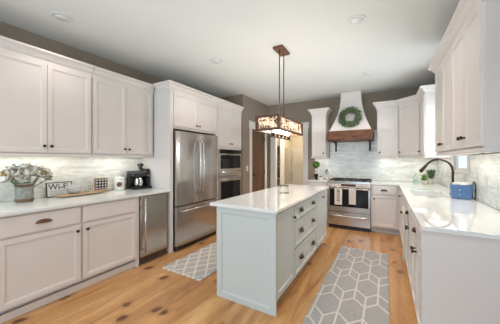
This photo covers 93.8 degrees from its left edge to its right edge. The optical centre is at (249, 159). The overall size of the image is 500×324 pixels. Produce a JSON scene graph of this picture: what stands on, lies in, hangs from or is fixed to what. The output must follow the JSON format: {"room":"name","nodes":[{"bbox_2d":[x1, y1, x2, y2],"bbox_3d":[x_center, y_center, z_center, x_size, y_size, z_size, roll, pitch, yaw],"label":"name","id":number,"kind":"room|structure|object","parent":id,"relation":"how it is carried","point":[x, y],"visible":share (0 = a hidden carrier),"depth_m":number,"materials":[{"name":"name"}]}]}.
{"room":"kitchen","nodes":[
{"label":"kitchen","id":0,"kind":"room"},
{"bbox_2d":[0,21,164,201],"bbox_3d":[-2.522,-0.024,2.400,0.110,2.730,6.825,0,0,30],"label":"wall","id":1,"kind":"structure","parent":0,"point":[82,171],"depth_m":2.88,"materials":[{"name":"tile"}]},
{"bbox_2d":[0,35,94,156],"bbox_3d":[-2.200,-0.565,2.470,0.393,1.068,0.846,0,0,30],"label":"upper cabinet","id":2,"kind":"object","parent":1,"relation":"attached to","point":[45,96],"visible":1,"depth_m":2.37,"materials":[{"name":"white paint"}]},
{"bbox_2d":[0,153,91,156],"bbox_3d":[-2.093,-0.045,2.408,0.028,0.029,0.846,0,0,30],"label":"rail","id":3,"kind":"object","parent":2,"relation":"attached to","point":[1,154],"depth_m":2.42,"materials":[{"name":"white paint"}]},
{"bbox_2d":[120,168,124,175],"bbox_3d":[-1.859,0.181,3.423,0.009,0.114,0.070,0,0,30],"label":"wall outlet","id":4,"kind":"object","parent":1,"relation":"attached to","point":[122,170],"visible":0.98,"depth_m":3.42,"materials":[{"name":"white plastic"}]},
{"bbox_2d":[91,66,154,157],"bbox_3d":[-1.775,-0.565,3.203,0.393,1.068,0.840,0,0,30],"label":"upper cabinet","id":5,"kind":"object","parent":1,"relation":"attached to","point":[121,105],"visible":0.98,"depth_m":3.06,"materials":[{"name":"white paint"}]},
{"bbox_2d":[92,155,152,157],"bbox_3d":[-1.668,-0.045,3.141,0.028,0.029,0.840,0,0,30],"label":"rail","id":6,"kind":"object","parent":5,"relation":"attached to","point":[138,156],"depth_m":3.14,"materials":[{"name":"white paint"}]},
{"bbox_2d":[1,225,417,323],"bbox_3d":[0.272,1.391,2.963,4.380,0.100,10.600,0,0,30],"label":"floor","id":7,"kind":"structure","parent":0,"point":[147,293],"depth_m":2.28,"materials":[{"name":"brown wood"}]},
{"bbox_2d":[0,261,134,323],"bbox_3d":[-2.050,1.308,1.905,0.014,0.065,2.382,0,0,30],"label":"board","id":8,"kind":"object","parent":7,"relation":"on","point":[31,306],"visible":1,"depth_m":2.26,"materials":[{"name":"white paint"}]},
{"bbox_2d":[0,197,135,314],"bbox_3d":[-1.982,0.899,2.536,0.705,0.881,1.222,0,0,30],"label":"base cabinet","id":9,"kind":"object","parent":7,"relation":"on","point":[43,254],"visible":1,"depth_m":2.23,"materials":[{"name":"white paint"}]},
{"bbox_2d":[133,197,138,266],"bbox_3d":[-1.689,0.899,3.094,0.651,0.881,0.036,0,0,30],"label":"filler panel","id":10,"kind":"object","parent":7,"relation":"on","point":[136,260],"visible":0.21,"depth_m":2.93,"materials":[{"name":"white paint"}]},
{"bbox_2d":[139,193,166,264],"bbox_3d":[-1.497,0.901,3.259,0.616,0.877,0.428,0,0,30],"label":"ice maker","id":11,"kind":"object","parent":7,"relation":"on","point":[152,208],"visible":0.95,"depth_m":3.11,"materials":[{"name":"silver metal"}]},
{"bbox_2d":[139,248,166,264],"bbox_3d":[-1.300,1.289,3.145,0.028,0.080,0.416,0,0,30],"label":"toe kick","id":12,"kind":"object","parent":11,"relation":"attached to","point":[152,255],"depth_m":3.12,"materials":[{"name":"brown metal"}]},
{"bbox_2d":[140,80,219,252],"bbox_3d":[-1.149,0.116,3.929,0.749,2.449,1.157,0,0,30],"label":"tall cabinet","id":13,"kind":"object","parent":7,"relation":"on","point":[176,106],"visible":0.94,"depth_m":3.47,"materials":[{"name":"white paint"}]},
{"bbox_2d":[163,241,216,280],"bbox_3d":[-0.372,1.334,3.498,0.642,0.012,1.788,0,0,30],"label":"woven rug","id":14,"kind":"object","parent":7,"relation":"on","point":[198,265],"visible":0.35,"depth_m":2.97,"materials":[{"name":"grey fabric"}]},
{"bbox_2d":[173,131,216,250],"bbox_3d":[-1.075,0.449,3.941,0.750,1.760,0.957,0,0,30],"label":"refrigerator","id":15,"kind":"object","parent":7,"relation":"on","point":[194,154],"visible":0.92,"depth_m":3.67,"materials":[{"name":"silver metal"}]},
{"bbox_2d":[217,99,243,200],"bbox_3d":[-0.653,0.116,4.786,0.749,2.449,0.820,0,0,30],"label":"tall cabinet","id":16,"kind":"object","parent":7,"relation":"on","point":[228,113],"visible":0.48,"depth_m":4.57,"materials":[{"name":"white paint"}]},
{"bbox_2d":[218,175,240,200],"bbox_3d":[-0.601,0.600,4.756,0.632,0.553,0.752,0,0,30],"label":"wall oven","id":17,"kind":"object","parent":16,"relation":"in","point":[228,186],"visible":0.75,"depth_m":4.55,"materials":[{"name":"silver metal"}]},
{"bbox_2d":[218,149,240,176],"bbox_3d":[-0.561,0.059,4.732,0.526,0.513,0.752,0,0,30],"label":"microwave","id":18,"kind":"object","parent":16,"relation":"in","point":[229,161],"visible":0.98,"depth_m":4.55,"materials":[{"name":"silver metal"}]},
{"bbox_2d":[217,190,326,316],"bbox_3d":[0.465,0.899,3.015,0.667,0.881,2.016,0,0,30],"label":"base cabinet","id":19,"kind":"object","parent":7,"relation":"on","point":[260,254],"visible":1,"depth_m":2.20,"materials":[{"name":"grey paint"}]},
{"bbox_2d":[210,184,328,213],"bbox_3d":[0.430,0.442,3.037,0.730,0.030,2.072,0,0,30],"label":"countertop","id":20,"kind":"structure","parent":19,"relation":"on","point":[270,200],"depth_m":2.51,"materials":[{"name":"white stone"}]},
{"bbox_2d":[280,185,288,193],"bbox_3d":[0.433,0.374,2.973,0.104,0.104,0.104,0,0,1],"label":"glass box","id":21,"kind":"object","parent":20,"relation":"on","point":[284,189],"visible":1,"depth_m":2.92,"materials":[{"name":"white"}]},
{"bbox_2d":[277,137,283,185],"bbox_3d":[0.747,0.365,6.227,0.250,1.949,0.285,0,0,30],"label":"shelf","id":22,"kind":"object","parent":7,"relation":"on","point":[280,142],"visible":0.3,"depth_m":6.17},
{"bbox_2d":[284,148,302,184],"bbox_3d":[1.306,0.498,6.704,0.600,1.645,0.749,0,0,30],"label":"refrigerator","id":23,"kind":"object","parent":7,"relation":"on","point":[293,157],"visible":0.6,"depth_m":6.37,"materials":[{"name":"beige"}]},
{"bbox_2d":[308,182,328,224],"bbox_3d":[1.533,0.899,5.048,0.403,0.881,0.657,0,0,30],"label":"base cabinet","id":24,"kind":"object","parent":7,"relation":"on","point":[309,183],"visible":0.13,"depth_m":4.75,"materials":[{"name":"white paint"}]},
{"bbox_2d":[307,178,328,181],"bbox_3d":[1.532,0.442,5.059,0.421,0.030,0.621,0,0,30],"label":"countertop","id":25,"kind":"structure","parent":24,"relation":"on","point":[313,179],"depth_m":4.83,"materials":[{"name":"white stone"}]},
{"bbox_2d":[312,161,319,178],"bbox_3d":[1.448,0.228,5.124,0.165,0.396,0.166,0,0,30],"label":"topiary","id":26,"kind":"object","parent":25,"relation":"on","point":[315,164],"visible":0.99,"depth_m":5.09,"materials":[{"name":"green plant"}]},
{"bbox_2d":[302,246,389,323],"bbox_3d":[1.021,1.334,2.321,0.625,0.012,2.643,0,0,30],"label":"runner rug","id":27,"kind":"object","parent":7,"relation":"on","point":[355,288],"visible":1,"depth_m":2.34,"materials":[{"name":"grey fabric"}]},
{"bbox_2d":[328,177,371,231],"bbox_3d":[2.027,0.864,4.728,0.757,0.951,0.686,0,0,30],"label":"range","id":28,"kind":"object","parent":7,"relation":"on","point":[357,217],"visible":0.98,"depth_m":4.46,"materials":[{"name":"silver metal"}]},
{"bbox_2d":[335,187,341,204],"bbox_3d":[1.709,0.703,4.525,0.135,0.326,0.042,0,0,30],"label":"dish towel","id":29,"kind":"object","parent":28,"relation":"hanging from","point":[338,192],"visible":1,"depth_m":4.51,"materials":[{"name":"white fabric"}]},
{"bbox_2d":[328,179,371,183],"bbox_3d":[2.041,0.437,4.752,0.757,0.036,0.630,0,0,30],"label":"cooktop","id":30,"kind":"object","parent":28,"relation":"in","point":[331,181],"depth_m":4.54,"materials":[{"name":"silver metal"}]},
{"bbox_2d":[349,188,355,204],"bbox_3d":[1.926,0.690,4.400,0.120,0.302,0.040,0,0,30],"label":"dish towel","id":31,"kind":"object","parent":28,"relation":"hanging from","point":[352,192],"visible":1,"depth_m":4.39,"materials":[{"name":"beige fabric"}]},
{"bbox_2d":[371,185,399,234],"bbox_3d":[2.570,0.899,4.447,0.455,0.881,0.657,0,0,30],"label":"base cabinet","id":32,"kind":"object","parent":7,"relation":"on","point":[384,198],"visible":0.99,"depth_m":4.21,"materials":[{"name":"white paint"}]},
{"bbox_2d":[398,188,400,235],"bbox_3d":[2.711,0.899,3.673,0.666,0.881,0.635,0,0,30],"label":"base cabinet","id":33,"kind":"object","parent":7,"relation":"on","point":[399,195],"visible":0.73,"depth_m":3.89,"materials":[{"name":"white paint"}]},
{"bbox_2d":[405,201,411,291],"bbox_3d":[1.915,0.899,2.299,0.666,0.881,0.699,0,0,30],"label":"base cabinet","id":34,"kind":"object","parent":7,"relation":"on","point":[408,210],"visible":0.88,"depth_m":2.40,"materials":[{"name":"white paint"}]},
{"bbox_2d":[402,206,404,261],"bbox_3d":[1.623,0.786,2.469,0.020,0.570,0.160,0,0,30],"label":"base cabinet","id":35,"kind":"object","parent":34,"relation":"hanging from","point":[403,207],"visible":1,"depth_m":2.44,"materials":[{"name":"white paint"}]},
{"bbox_2d":[400,191,426,261],"bbox_3d":[2.321,0.899,3.000,0.666,0.881,0.919,0,0,30],"label":"base cabinet","id":36,"kind":"object","parent":7,"relation":"on","point":[403,200],"visible":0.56,"depth_m":3.19,"materials":[{"name":"white paint"}]},
{"bbox_2d":[410,212,499,323],"bbox_3d":[1.559,0.899,1.684,0.666,0.881,0.720,0,0,30],"label":"base cabinet","id":37,"kind":"object","parent":7,"relation":"on","point":[456,278],"visible":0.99,"depth_m":1.44,"materials":[{"name":"white paint"}]},
{"bbox_2d":[371,180,499,239],"bbox_3d":[2.090,0.442,3.014,1.063,0.030,3.600,0,0,30],"label":"countertop","id":38,"kind":"structure","parent":37,"relation":"on","point":[447,215],"depth_m":1.89,"materials":[{"name":"white stone"}]},
{"bbox_2d":[413,172,417,183],"bbox_3d":[2.934,0.320,4.148,0.071,0.213,0.071,0,0,-26],"label":"soap bottle","id":39,"kind":"object","parent":38,"relation":"on","point":[415,177],"visible":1,"depth_m":4.13,"materials":[{"name":"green glass"}]},
{"bbox_2d":[420,174,427,184],"bbox_3d":[2.998,0.334,4.021,0.122,0.184,0.105,0,0,30],"label":"potted herb","id":40,"kind":"object","parent":38,"relation":"on","point":[424,178],"visible":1,"depth_m":4.01,"materials":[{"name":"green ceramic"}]},
{"bbox_2d":[411,192,444,196],"bbox_3d":[2.274,0.553,2.999,0.366,0.191,0.646,0,0,30],"label":"sink","id":41,"kind":"object","parent":38,"relation":"in","point":[413,193],"visible":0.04,"depth_m":3.25,"materials":[{"name":"white ceramic"}]},
{"bbox_2d":[426,169,435,183],"bbox_3d":[3.182,0.294,4.115,0.152,0.264,0.150,0,0,15],"label":"potted herb","id":42,"kind":"object","parent":38,"relation":"on","point":[430,172],"visible":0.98,"depth_m":4.09,"materials":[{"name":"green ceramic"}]},
{"bbox_2d":[428,179,434,183],"bbox_3d":[3.183,0.381,4.119,0.117,0.090,0.117,0,0,30],"label":"pot","id":43,"kind":"object","parent":42,"relation":"on","point":[431,181],"depth_m":4.08,"materials":[{"name":"white ceramic"}]},
{"bbox_2d":[419,158,453,183],"bbox_3d":[2.357,0.204,2.944,0.375,0.444,0.126,0,0,30],"label":"faucet","id":44,"kind":"object","parent":38,"relation":"on","point":[423,168],"visible":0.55,"depth_m":2.93,"materials":[{"name":"brown metal"}]},
{"bbox_2d":[449,181,475,199],"bbox_3d":[2.313,0.329,2.550,0.207,0.194,0.129,0,0,30],"label":"sink caddy","id":45,"kind":"object","parent":38,"relation":"on","point":[456,191],"visible":0.96,"depth_m":2.51,"materials":[{"name":"blue ceramic"}]},
{"bbox_2d":[452,182,470,184],"bbox_3d":[2.312,0.272,2.559,0.091,0.057,0.152,0,0,-43],"label":"cleaning cloth","id":46,"kind":"object","parent":45,"relation":"on","point":[453,183],"visible":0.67,"depth_m":2.55,"materials":[{"name":"white fabric"}]},
{"bbox_3d":[-2.579,0.899,1.504,0.705,0.881,1.158,0,0,30],"label":"base cabinet","id":47,"kind":"object","parent":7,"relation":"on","visible":0},
{"bbox_2d":[0,188,170,216],"bbox_3d":[-2.157,0.442,2.242,0.695,0.030,2.918,0,0,30],"label":"countertop","id":48,"kind":"structure","parent":47,"relation":"on","point":[9,208],"depth_m":2.45,"materials":[{"name":"white stone"}]},
{"bbox_2d":[14,182,33,202],"bbox_3d":[-2.277,0.329,2.363,0.147,0.195,0.147,0,0,30],"label":"bucket","id":49,"kind":"object","parent":48,"relation":"on","point":[25,194],"visible":0.88,"depth_m":2.31,"materials":[{"name":"metal"}]},
{"bbox_2d":[0,170,14,184],"bbox_3d":[-2.302,0.212,2.241,0.139,0.239,0.219,0,0,44],"label":"flower","id":50,"kind":"object","parent":49,"relation":"in","point":[3,180],"visible":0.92,"depth_m":2.23,"materials":[{"name":"beige plant"}]},
{"bbox_2d":[2,163,17,170],"bbox_3d":[-2.370,0.177,2.312,0.151,0.300,0.171,0,0,17],"label":"flower","id":51,"kind":"object","parent":49,"relation":"in","point":[12,165],"visible":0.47,"depth_m":2.27,"materials":[{"name":"beige plant"}]},
{"bbox_2d":[5,169,22,177],"bbox_3d":[-2.316,0.203,2.291,0.152,0.253,0.156,0,0,-27],"label":"flower","id":52,"kind":"object","parent":49,"relation":"in","point":[18,172],"visible":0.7,"depth_m":2.27,"materials":[{"name":"beige plant"}]},
{"bbox_2d":[12,169,32,182],"bbox_3d":[-2.234,0.209,2.294,0.143,0.244,0.144,0,0,30],"label":"flower","id":53,"kind":"object","parent":49,"relation":"in","point":[19,179],"visible":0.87,"depth_m":2.31,"materials":[{"name":"beige plant"}]},
{"bbox_2d":[13,163,32,182],"bbox_3d":[-2.295,0.178,2.366,0.162,0.293,0.165,0,0,30],"label":"flower","id":54,"kind":"object","parent":49,"relation":"in","point":[19,166],"visible":0.66,"depth_m":2.33,"materials":[{"name":"beige plant"}]},
{"bbox_2d":[20,166,40,182],"bbox_3d":[-2.217,0.193,2.356,0.137,0.270,0.162,0,0,30],"label":"flower","id":55,"kind":"object","parent":49,"relation":"in","point":[32,168],"visible":0.53,"depth_m":2.39,"materials":[{"name":"beige plant"}]},
{"bbox_2d":[29,163,41,182],"bbox_3d":[-2.269,0.182,2.463,0.163,0.289,0.156,0,0,30],"label":"flower","id":56,"kind":"object","parent":49,"relation":"in","point":[34,165],"visible":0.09,"depth_m":2.43,"materials":[{"name":"beige plant"}]},
{"bbox_2d":[32,171,49,182],"bbox_3d":[-2.182,0.204,2.437,0.132,0.252,0.172,0,0,18],"label":"flower","id":57,"kind":"object","parent":49,"relation":"in","point":[39,175],"visible":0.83,"depth_m":2.44,"materials":[{"name":"beige plant"}]},
{"bbox_2d":[34,165,52,183],"bbox_3d":[-2.236,0.191,2.502,0.207,0.277,0.155,0,0,-39],"label":"flower","id":58,"kind":"object","parent":49,"relation":"in","point":[47,169],"visible":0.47,"depth_m":2.48,"materials":[{"name":"beige plant"}]},
{"bbox_2d":[34,176,52,186],"bbox_3d":[-2.192,0.242,2.444,0.205,0.144,0.037,0,0,-43],"label":"leaf sprig","id":59,"kind":"object","parent":49,"relation":"in","point":[50,177],"visible":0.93,"depth_m":2.49,"materials":[{"name":"green plant"}]},
{"bbox_2d":[46,181,71,197],"bbox_3d":[-2.224,0.344,2.733,0.034,0.166,0.250,0,0,30],"label":"sign","id":60,"kind":"object","parent":48,"relation":"on","point":[55,188],"visible":0.94,"depth_m":2.71,"materials":[{"name":"white wood"}]},
{"bbox_2d":[55,190,107,196],"bbox_3d":[-2.031,0.412,2.858,0.170,0.028,0.580,0,0,24],"label":"serving board","id":61,"kind":"object","parent":48,"relation":"on","point":[93,191],"visible":0.97,"depth_m":2.78,"materials":[{"name":"brown wood"}]},
{"bbox_2d":[67,184,81,193],"bbox_3d":[-2.073,0.346,2.766,0.150,0.102,0.148,0,0,30],"label":"stoneware bowl","id":62,"kind":"object","parent":61,"relation":"on","point":[74,188],"visible":1,"depth_m":2.72,"materials":[{"name":"grey ceramic"}]},
{"bbox_2d":[87,184,92,190],"bbox_3d":[-2.027,0.354,2.965,0.034,0.085,0.065,0,0,44],"label":"block","id":63,"kind":"object","parent":61,"relation":"on","point":[89,186],"visible":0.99,"depth_m":2.95,"materials":[{"name":"white"}]},
{"bbox_2d":[94,177,107,190],"bbox_3d":[-1.950,0.317,3.062,0.026,0.160,0.151,0,0,39],"label":"lattice frame","id":64,"kind":"object","parent":61,"relation":"on","point":[99,183],"visible":0.99,"depth_m":3.05,"materials":[{"name":"brown wood"}]},
{"bbox_2d":[114,176,126,190],"bbox_3d":[-1.835,0.327,3.287,0.140,0.198,0.161,0,0,1],"label":"coffee canister","id":65,"kind":"object","parent":48,"relation":"on","point":[119,182],"visible":1,"depth_m":3.23,"materials":[{"name":"white ceramic"}]},
{"bbox_2d":[126,169,151,189],"bbox_3d":[-1.634,0.281,3.460,0.243,0.290,0.270,0,0,30],"label":"coffee maker","id":66,"kind":"object","parent":48,"relation":"on","point":[139,179],"visible":1,"depth_m":3.40,"materials":[{"name":"black plastic"}]},
{"bbox_2d":[137,163,143,168],"bbox_3d":[-1.643,0.092,3.507,0.111,0.086,0.105,0,0,30],"label":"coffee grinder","id":67,"kind":"object","parent":66,"relation":"on","point":[139,165],"visible":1,"depth_m":3.49,"materials":[{"name":"black plastic"}]},
{"bbox_2d":[0,0,459,105],"bbox_3d":[0.272,-1.439,2.963,4.380,0.100,10.600,0,0,30],"label":"ceiling","id":68,"kind":"structure","parent":0,"point":[177,41],"depth_m":2.70,"materials":[{"name":"paint"}]},
{"bbox_2d":[50,11,72,21],"bbox_3d":[-1.827,-1.383,2.272,0.170,0.010,0.170,0,0,30],"label":"recessed light","id":69,"kind":"object","parent":68,"relation":"in","point":[60,16],"visible":1,"depth_m":2.26,"materials":[{"name":"white plastic"}]},
{"bbox_2d":[210,58,221,63],"bbox_3d":[-0.474,-1.383,3.291,0.170,0.010,0.170,0,0,30],"label":"recessed light","id":70,"kind":"object","parent":68,"relation":"in","point":[215,60],"visible":1,"depth_m":3.29,"materials":[{"name":"white plastic"}]},
{"bbox_2d":[255,45,302,139],"bbox_3d":[0.397,-0.827,2.960,0.298,1.123,0.828,0,0,30],"label":"pendant light","id":71,"kind":"object","parent":68,"relation":"hanging from","point":[280,125],"visible":1,"depth_m":2.82,"materials":[{"name":"brown metal"}]},
{"bbox_2d":[347,15,365,24],"bbox_3d":[1.057,-1.383,2.323,0.170,0.010,0.170,0,0,30],"label":"recessed light","id":72,"kind":"object","parent":68,"relation":"in","point":[357,19],"visible":1,"depth_m":2.31,"materials":[{"name":"white plastic"}]},
{"bbox_2d":[362,71,373,74],"bbox_3d":[1.892,-1.383,3.746,0.170,0.010,0.170,0,0,30],"label":"recessed light","id":73,"kind":"object","parent":68,"relation":"in","point":[367,72],"visible":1,"depth_m":3.74,"materials":[{"name":"white plastic"}]},
{"bbox_2d":[220,94,244,194],"bbox_3d":[-0.485,-0.024,5.208,0.820,2.730,0.074,0,0,30],"label":"wall","id":74,"kind":"structure","parent":0,"point":[239,100],"depth_m":4.99,"materials":[{"name":"beige paint"}]},
{"bbox_2d":[245,95,267,193],"bbox_3d":[0.162,-0.024,5.607,0.100,2.730,1.267,0,0,30],"label":"wall","id":75,"kind":"structure","parent":0,"point":[253,108],"depth_m":5.21,"materials":[{"name":"beige paint"}]},
{"bbox_2d":[249,121,266,192],"bbox_3d":[0.217,0.238,5.560,0.039,2.205,0.920,0,0,30],"label":"trim","id":76,"kind":"structure","parent":75,"relation":"attached to","point":[251,123],"depth_m":5.25,"materials":[{"name":"white wood"}]},
{"bbox_2d":[252,129,264,191],"bbox_3d":[0.210,0.321,5.564,0.085,2.020,0.650,0,0,30],"label":"door","id":77,"kind":"structure","parent":75,"relation":"in","point":[258,138],"depth_m":5.56,"materials":[{"name":"brown wood"}]},
{"bbox_2d":[279,136,302,147],"bbox_3d":[1.852,-0.024,6.709,1.920,2.730,2.333,0,0,30],"label":"wall","id":78,"kind":"structure","parent":0,"point":[295,141],"depth_m":7.43,"materials":[{"name":"paint"}]},
{"bbox_2d":[268,87,437,187],"bbox_3d":[1.993,-0.024,5.216,3.460,2.730,0.110,0,0,30],"label":"wall","id":79,"kind":"structure","parent":0,"point":[351,159],"depth_m":4.96,"materials":[{"name":"tile"}]},
{"bbox_2d":[275,135,276,186],"bbox_3d":[0.978,0.301,5.809,0.730,2.080,0.100,0,0,30],"label":"trim","id":80,"kind":"structure","parent":79,"relation":"attached to","point":[275,135],"depth_m":5.94,"materials":[{"name":"white wood"}]},
{"bbox_2d":[270,122,308,187],"bbox_3d":[0.947,0.229,5.745,1.020,2.225,0.039,0,0,30],"label":"trim","id":81,"kind":"structure","parent":79,"relation":"attached to","point":[305,124],"depth_m":5.56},
{"bbox_2d":[308,107,332,157],"bbox_3d":[1.555,-0.565,5.184,0.455,1.068,0.400,0,0,30],"label":"upper cabinet","id":82,"kind":"object","parent":79,"relation":"attached to","point":[320,116],"visible":1,"depth_m":5.06,"materials":[{"name":"white paint"}]},
{"bbox_2d":[327,90,373,151],"bbox_3d":[2.068,-0.783,4.798,0.820,1.208,0.555,0,0,30],"label":"range hood","id":83,"kind":"object","parent":79,"relation":"attached to","point":[362,132],"visible":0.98,"depth_m":4.68,"materials":[{"name":"white paint"}]},
{"bbox_2d":[337,107,362,127],"bbox_3d":[1.986,-0.854,4.649,0.483,0.464,0.242,0,0,32],"label":"wreath","id":84,"kind":"object","parent":83,"relation":"hanging from","point":[356,120],"visible":1,"depth_m":4.62,"materials":[{"name":"green plant"}]},
{"bbox_2d":[372,100,398,157],"bbox_3d":[2.636,-0.565,4.558,0.427,1.068,0.400,0,0,30],"label":"upper cabinet","id":85,"kind":"object","parent":79,"relation":"attached to","point":[387,111],"visible":0.99,"depth_m":4.41,"materials":[{"name":"white paint"}]},
{"bbox_2d":[397,94,420,157],"bbox_3d":[2.999,-0.565,4.182,0.679,1.068,0.686,0,0,30],"label":"upper cabinet","id":86,"kind":"object","parent":79,"relation":"attached to","point":[409,107],"visible":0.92,"depth_m":4.12,"materials":[{"name":"white paint"}]},
{"bbox_2d":[438,152,499,210],"bbox_3d":[1.483,-0.024,0.855,0.050,2.730,8.167,0,0,30],"label":"wall","id":87,"kind":"structure","parent":0,"point":[480,165],"depth_m":2.34,"materials":[{"name":"tile"}]},
{"bbox_2d":[416,84,451,157],"bbox_3d":[2.840,-0.565,3.623,0.393,1.068,0.546,0,0,30],"label":"upper cabinet","id":88,"kind":"object","parent":87,"relation":"attached to","point":[426,93],"visible":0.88,"depth_m":3.49,"materials":[{"name":"white paint"}]},
{"bbox_2d":[420,156,451,157],"bbox_3d":[2.880,-0.045,3.633,0.334,0.029,0.487,0,0,30],"label":"light","id":89,"kind":"object","parent":88,"relation":"attached to","point":[420,156],"depth_m":3.44,"materials":[{"name":"white"}]},
{"bbox_2d":[428,36,475,155],"bbox_3d":[2.108,-0.572,2.360,0.393,1.055,0.873,0,0,30],"label":"upper cabinet","id":90,"kind":"object","parent":87,"relation":"attached to","point":[441,63],"visible":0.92,"depth_m":2.35,"materials":[{"name":"white paint"}]},
{"bbox_2d":[435,151,475,155],"bbox_3d":[2.119,-0.059,2.319,0.334,0.029,0.814,0,0,30],"label":"light","id":91,"kind":"object","parent":90,"relation":"attached to","point":[439,153],"depth_m":2.53,"materials":[{"name":"white"}]},
{"bbox_2d":[452,156,468,174],"bbox_3d":[2.696,-0.404,3.009,0.029,1.150,0.770,0,0,30],"label":"trim","id":92,"kind":"structure","parent":87,"relation":"attached to","point":[456,171],"depth_m":2.81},
{"bbox_2d":[455,156,466,170],"bbox_3d":[2.727,-0.384,2.997,0.025,1.050,0.640,0,0,30],"label":"window","id":93,"kind":"structure","parent":87,"relation":"in","point":[460,161],"depth_m":3.04,"materials":[{"name":"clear glass"}]},
{"bbox_2d":[444,0,499,154],"bbox_3d":[1.684,-0.572,1.628,0.393,1.055,0.815,0,0,30],"label":"upper cabinet","id":94,"kind":"object","parent":87,"relation":"attached to","point":[473,30],"visible":1,"depth_m":1.52,"materials":[{"name":"white paint"}]},
{"bbox_2d":[452,147,499,154],"bbox_3d":[1.724,-0.059,1.638,0.334,0.029,0.756,0,0,30],"label":"light","id":95,"kind":"object","parent":94,"relation":"attached to","point":[462,150],"depth_m":1.57,"materials":[{"name":"white"}]},
{"bbox_2d":[484,175,486,186],"bbox_3d":[2.247,0.201,2.235,0.009,0.114,0.070,0,0,30],"label":"wall outlet","id":96,"kind":"object","parent":87,"relation":"attached to","point":[485,176],"visible":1,"depth_m":2.22,"materials":[{"name":"white plastic"}]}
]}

